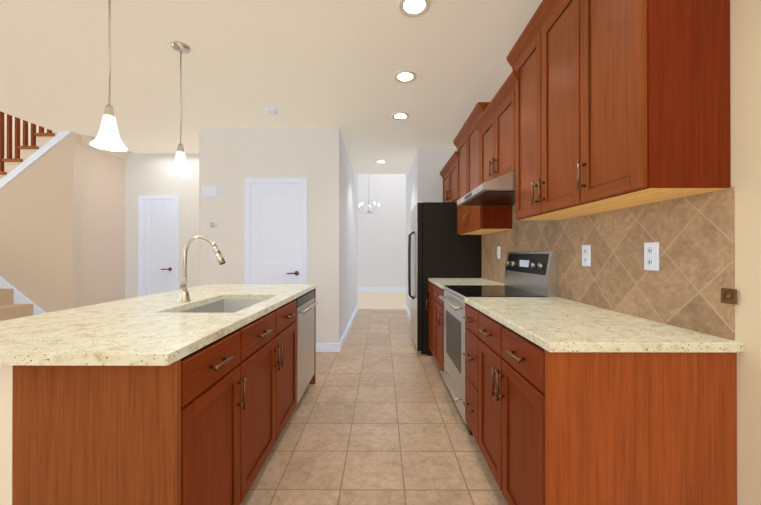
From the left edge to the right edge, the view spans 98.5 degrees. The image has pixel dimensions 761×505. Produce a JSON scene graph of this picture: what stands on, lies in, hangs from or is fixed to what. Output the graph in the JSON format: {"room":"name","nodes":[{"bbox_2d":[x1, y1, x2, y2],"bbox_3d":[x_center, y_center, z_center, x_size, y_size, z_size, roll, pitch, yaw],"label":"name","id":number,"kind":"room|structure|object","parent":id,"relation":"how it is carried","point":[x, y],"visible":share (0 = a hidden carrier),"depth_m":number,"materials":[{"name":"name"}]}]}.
{"room":"kitchen","nodes":[
{"label":"kitchen","id":0,"kind":"room"},
{"bbox_2d":[0,111,134,320],"bbox_3d":[-6.434,-1.444,1.176,5.520,5.300,8.420,0,0,0],"label":"wall","id":1,"kind":"structure","parent":0,"point":[40,220],"depth_m":4.15,"materials":[{"name":"paint"}]},
{"bbox_2d":[82,145,125,306],"bbox_3d":[-3.999,-0.155,4.647,0.120,2.740,0.750,0,0,0],"label":"wall","id":2,"kind":"structure","parent":0,"point":[113,188],"depth_m":4.66,"materials":[{"name":"paint"}]},
{"bbox_2d":[126,154,198,298],"bbox_3d":[-3.132,-0.154,5.108,1.850,2.740,0.120,0,0,0],"label":"wall","id":3,"kind":"structure","parent":0,"point":[146,174],"depth_m":5.05,"materials":[{"name":"paint"}]},
{"bbox_2d":[138,196,177,296],"bbox_3d":[-3.418,0.173,5.013,0.610,2.085,0.067,0,0,0],"label":"door","id":4,"kind":"structure","parent":3,"relation":"attached to","point":[157,244],"depth_m":5.04,"materials":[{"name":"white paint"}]},
{"bbox_2d":[199,128,330,342],"bbox_3d":[-1.482,-0.157,4.116,1.700,2.740,0.190,0,0,0],"label":"wall","id":5,"kind":"structure","parent":0,"point":[231,160],"depth_m":4.02,"materials":[{"name":"paint"}]},
{"bbox_2d":[202,186,217,196],"bbox_3d":[-2.088,-0.747,4.009,0.200,0.140,0.030,0,0,0],"label":"door chime","id":6,"kind":"object","parent":5,"relation":"attached to","point":[209,191],"visible":1,"depth_m":4.00,"materials":[{"name":"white plastic"}]},
{"bbox_2d":[209,221,216,227],"bbox_3d":[-2.047,-0.339,4.007,0.084,0.084,0.031,0,0,0],"label":"thermostat","id":7,"kind":"object","parent":5,"relation":"attached to","point":[212,224],"visible":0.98,"depth_m":3.99,"materials":[{"name":"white plastic"}]},
{"bbox_2d":[245,178,306,283],"bbox_3d":[-1.277,0.151,3.984,0.760,2.125,0.067,0,0,0],"label":"door","id":8,"kind":"structure","parent":5,"relation":"attached to","point":[275,233],"depth_m":4.01,"materials":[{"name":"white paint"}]},
{"bbox_2d":[316,343,337,351],"bbox_3d":[-1.367,1.163,4.011,1.690,0.100,0.014,0,0,0],"label":"baseboard","id":9,"kind":"structure","parent":5,"relation":"attached to","point":[328,347],"depth_m":4.00,"materials":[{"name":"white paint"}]},
{"bbox_2d":[0,0,542,173],"bbox_3d":[-2.972,-1.673,1.652,12.200,0.280,9.400,0,0,0],"label":"ceiling","id":10,"kind":"structure","parent":0,"point":[339,64],"depth_m":2.71,"materials":[{"name":"paint"}]},
{"bbox_2d":[89,0,127,151],"bbox_3d":[-1.491,-1.056,1.804,0.164,0.952,0.164,0,0,0],"label":"pendant light","id":11,"kind":"object","parent":10,"relation":"hanging from","point":[108,138],"visible":1,"depth_m":1.80,"materials":[{"name":"white glass"}]},
{"bbox_2d":[168,42,192,176],"bbox_3d":[-1.488,-1.055,2.444,0.164,0.952,0.164,0,0,0],"label":"pendant light","id":12,"kind":"object","parent":10,"relation":"hanging from","point":[180,168],"visible":1,"depth_m":2.43,"materials":[{"name":"white glass"}]},
{"bbox_2d":[265,107,277,114],"bbox_3d":[-1.164,-1.511,3.503,0.132,0.035,0.132,0,0,0],"label":"smoke detector","id":13,"kind":"object","parent":10,"relation":"attached to","point":[271,110],"visible":1,"depth_m":3.47,"materials":[{"name":"white plastic"}]},
{"bbox_2d":[375,160,386,163],"bbox_3d":[0.009,-1.518,5.479,0.200,0.010,0.200,0,0,0],"label":"recessed light","id":14,"kind":"object","parent":10,"relation":"in","point":[381,161],"visible":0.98,"depth_m":5.47,"materials":[{"name":"white glass"}]},
{"bbox_2d":[391,112,408,119],"bbox_3d":[0.222,-1.522,3.668,0.200,0.010,0.200,0,0,0],"label":"recessed light","id":15,"kind":"object","parent":10,"relation":"in","point":[400,116],"visible":1,"depth_m":3.66,"materials":[{"name":"white glass"}]},
{"bbox_2d":[394,70,416,82],"bbox_3d":[0.213,-1.525,2.848,0.200,0.010,0.200,0,0,0],"label":"recessed light","id":16,"kind":"object","parent":10,"relation":"in","point":[405,76],"visible":1,"depth_m":2.84,"materials":[{"name":"white glass"}]},
{"bbox_2d":[398,0,430,17],"bbox_3d":[0.210,-1.527,2.028,0.200,0.010,0.200,0,0,0],"label":"recessed light","id":17,"kind":"object","parent":10,"relation":"in","point":[412,8],"visible":1,"depth_m":2.04,"materials":[{"name":"white glass"}]},
{"bbox_2d":[331,128,357,342],"bbox_3d":[-0.560,-1.433,5.556,0.120,5.300,3.070,0,0,0],"label":"wall","id":18,"kind":"structure","parent":0,"point":[344,182],"depth_m":4.36,"materials":[{"name":"paint"}]},
{"bbox_2d":[338,305,357,351],"bbox_3d":[-0.493,1.167,5.542,0.014,0.100,3.084,0,0,0],"label":"baseboard","id":19,"kind":"structure","parent":18,"relation":"attached to","point":[344,336],"depth_m":4.72,"materials":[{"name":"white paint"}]},
{"bbox_2d":[240,292,507,504],"bbox_3d":[-2.960,1.264,4.444,12.200,0.100,15.000,0,0,0],"label":"floor","id":20,"kind":"structure","parent":0,"point":[375,418],"depth_m":2.15,"materials":[{"name":"tile"}]},
{"bbox_2d":[0,287,317,504],"bbox_3d":[-0.911,0.767,2.007,0.707,0.882,2.050,0,0,0],"label":"kitchen island","id":21,"kind":"object","parent":20,"relation":"on","point":[183,395],"depth_m":0.98,"materials":[{"name":"brown wood"}]},
{"bbox_2d":[0,311,255,366],"bbox_3d":[-1.113,0.308,1.269,1.012,0.032,0.660,0,0,0],"label":"island countertop","id":22,"kind":"structure","parent":21,"relation":"on","point":[57,338],"depth_m":1.14,"materials":[{"name":"beige stone"}]},
{"bbox_2d":[180,295,279,310],"bbox_3d":[-0.912,0.420,1.948,0.402,0.212,0.724,0,0,0],"label":"sink","id":23,"kind":"object","parent":22,"relation":"in","point":[230,302],"depth_m":2.30,"materials":[{"name":"silver metal"}]},
{"bbox_2d":[64,295,223,310],"bbox_3d":[-1.358,0.310,1.950,0.515,0.032,0.700,0,0,0],"label":"island countertop","id":24,"kind":"structure","parent":21,"relation":"on","point":[147,302],"depth_m":1.85,"materials":[{"name":"beige stone"}]},
{"bbox_2d":[156,284,315,298],"bbox_3d":[-1.107,0.312,2.689,1.012,0.032,0.780,0,0,0],"label":"island countertop","id":25,"kind":"structure","parent":21,"relation":"on","point":[286,291],"depth_m":2.62,"materials":[{"name":"beige stone"}]},
{"bbox_2d":[295,290,317,403],"bbox_3d":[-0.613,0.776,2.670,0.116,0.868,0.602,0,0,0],"label":"dishwasher","id":26,"kind":"object","parent":21,"relation":"in","point":[305,302],"depth_m":2.58,"materials":[{"name":"silver metal"}]},
{"bbox_2d":[408,202,481,355],"bbox_3d":[0.775,0.314,4.281,0.825,1.800,0.900,0,0,0],"label":"refrigerator","id":27,"kind":"object","parent":20,"relation":"on","point":[439,246],"visible":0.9,"depth_m":3.83,"materials":[{"name":"black metal"}]},
{"bbox_2d":[438,252,557,435],"bbox_3d":[0.842,0.602,2.544,0.675,1.215,0.756,0,0,0],"label":"range","id":28,"kind":"object","parent":20,"relation":"on","point":[531,274],"visible":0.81,"depth_m":2.42,"materials":[{"name":"silver metal"}]},
{"bbox_2d":[426,278,743,504],"bbox_3d":[0.851,0.752,2.441,0.658,0.914,2.768,0,0,0],"label":"base cabinets","id":29,"kind":"object","parent":20,"relation":"on","point":[568,402],"depth_m":1.08,"materials":[{"name":"brown wood"}]},
{"bbox_2d":[358,174,405,286],"bbox_3d":[-0.095,-1.421,10.399,6.520,5.300,0.120,0,0,0],"label":"wall","id":30,"kind":"structure","parent":0,"point":[382,247],"depth_m":10.32,"materials":[{"name":"paint"}]},
{"bbox_2d":[358,287,405,291],"bbox_3d":[-1.010,1.164,10.329,4.450,0.130,0.014,0,0,0],"label":"baseboard","id":31,"kind":"structure","parent":30,"relation":"attached to","point":[360,289],"depth_m":10.32,"materials":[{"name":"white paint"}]},
{"bbox_2d":[406,148,456,311],"bbox_3d":[0.871,-1.432,5.935,0.650,5.300,2.300,0,0,0],"label":"wall","id":32,"kind":"structure","parent":0,"point":[424,181],"depth_m":4.79,"materials":[{"name":"paint"}]},
{"bbox_2d":[405,304,409,318],"bbox_3d":[0.539,1.168,5.930,0.014,0.100,2.300,0,0,0],"label":"baseboard","id":33,"kind":"structure","parent":32,"relation":"attached to","point":[406,308],"depth_m":6.49,"materials":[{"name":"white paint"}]},
{"bbox_2d":[730,0,760,504],"bbox_3d":[1.250,-1.436,4.433,0.120,5.300,15.000,0,0,0],"label":"wall","id":34,"kind":"structure","parent":0,"point":[745,81],"depth_m":1.05,"materials":[{"name":"paint"}]},
{"bbox_2d":[440,164,447,201],"bbox_3d":[1.042,-0.897,4.479,0.292,0.538,0.506,0,0,0],"label":"upper cabinet","id":35,"kind":"object","parent":34,"relation":"attached to","point":[444,174],"depth_m":4.55,"materials":[{"name":"brown wood"}]},
{"bbox_2d":[448,152,455,201],"bbox_3d":[1.040,-0.898,4.087,0.292,0.538,0.506,0,0,0],"label":"upper cabinet","id":36,"kind":"object","parent":34,"relation":"attached to","point":[451,163],"depth_m":4.11,"materials":[{"name":"brown wood"}]},
{"bbox_2d":[476,108,487,186],"bbox_3d":[1.034,-0.856,2.708,0.292,0.628,0.438,0,0,0],"label":"upper cabinet","id":37,"kind":"object","parent":34,"relation":"attached to","point":[482,124],"depth_m":2.87,"materials":[{"name":"brown wood"}]},
{"bbox_2d":[456,100,511,234],"bbox_3d":[1.037,-0.765,3.349,0.292,1.108,0.957,0,0,0],"label":"upper cabinet","id":38,"kind":"object","parent":34,"relation":"attached to","point":[471,220],"depth_m":3.24,"materials":[{"name":"brown wood"}]},
{"bbox_2d":[457,171,514,205],"bbox_3d":[0.929,-0.474,2.546,0.502,0.125,0.752,0,0,0],"label":"range hood","id":39,"kind":"object","parent":34,"relation":"attached to","point":[499,191],"visible":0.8,"depth_m":2.34,"materials":[{"name":"silver metal"}]},
{"bbox_2d":[488,80,507,180],"bbox_3d":[1.033,-0.857,2.385,0.292,0.628,0.439,0,0,0],"label":"upper cabinet","id":40,"kind":"object","parent":34,"relation":"attached to","point":[498,110],"depth_m":2.47,"materials":[{"name":"brown wood"}]},
{"bbox_2d":[508,0,621,223],"bbox_3d":[1.030,-0.769,1.809,0.292,1.108,0.824,0,0,0],"label":"upper cabinet","id":41,"kind":"object","parent":34,"relation":"attached to","point":[538,84],"depth_m":1.80,"materials":[{"name":"brown wood"}]},
{"bbox_2d":[482,187,734,339],"bbox_3d":[1.177,-0.068,2.457,0.008,0.726,2.738,0,0,0],"label":"tile backsplash","id":42,"kind":"structure","parent":34,"relation":"attached to","point":[693,236],"depth_m":1.43,"materials":[{"name":"beige tile"}]},
{"bbox_2d":[497,247,499,258],"bbox_3d":[1.172,0.001,3.250,0.009,0.120,0.075,0,0,0],"label":"outlet","id":43,"kind":"object","parent":42,"relation":"attached to","point":[498,252],"visible":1,"depth_m":3.25,"materials":[{"name":"white plastic"}]},
{"bbox_2d":[582,245,590,265],"bbox_3d":[1.166,0.018,1.860,0.009,0.120,0.075,0,0,0],"label":"outlet","id":44,"kind":"object","parent":42,"relation":"attached to","point":[586,255],"visible":1,"depth_m":1.85,"materials":[{"name":"white plastic"}]},
{"bbox_2d":[644,242,658,270],"bbox_3d":[1.164,0.017,1.410,0.009,0.120,0.075,0,0,0],"label":"outlet","id":45,"kind":"object","parent":42,"relation":"attached to","point":[651,255],"visible":1,"depth_m":1.40,"materials":[{"name":"white plastic"}]},
{"bbox_2d":[721,288,736,304],"bbox_3d":[1.163,0.146,1.095,0.010,0.050,0.050,0,0,0],"label":"electrical outlet plate","id":46,"kind":"object","parent":42,"relation":"attached to","point":[728,296],"visible":1,"depth_m":1.09,"materials":[{"name":"brown"}]},
{"bbox_2d":[568,0,730,207],"bbox_3d":[1.028,-0.770,1.307,0.292,1.108,0.411,0,0,0],"label":"upper cabinet","id":47,"kind":"object","parent":34,"relation":"attached to","point":[595,106],"depth_m":1.11,"materials":[{"name":"brown wood"}]},
{"bbox_3d":[-2.947,-4.128,7.583,12.200,0.100,8.750,0,0,0],"label":"ceiling","id":48,"kind":"structure","parent":0,"visible":0},
{"bbox_2d":[358,201,379,213],"bbox_3d":[-0.299,-2.536,8.467,0.574,3.080,0.551,0,0,0],"label":"chandelier","id":49,"kind":"object","parent":48,"relation":"hanging from","point":[369,211],"visible":0.94,"depth_m":8.43,"materials":[{"name":"white glass"}]}
]}

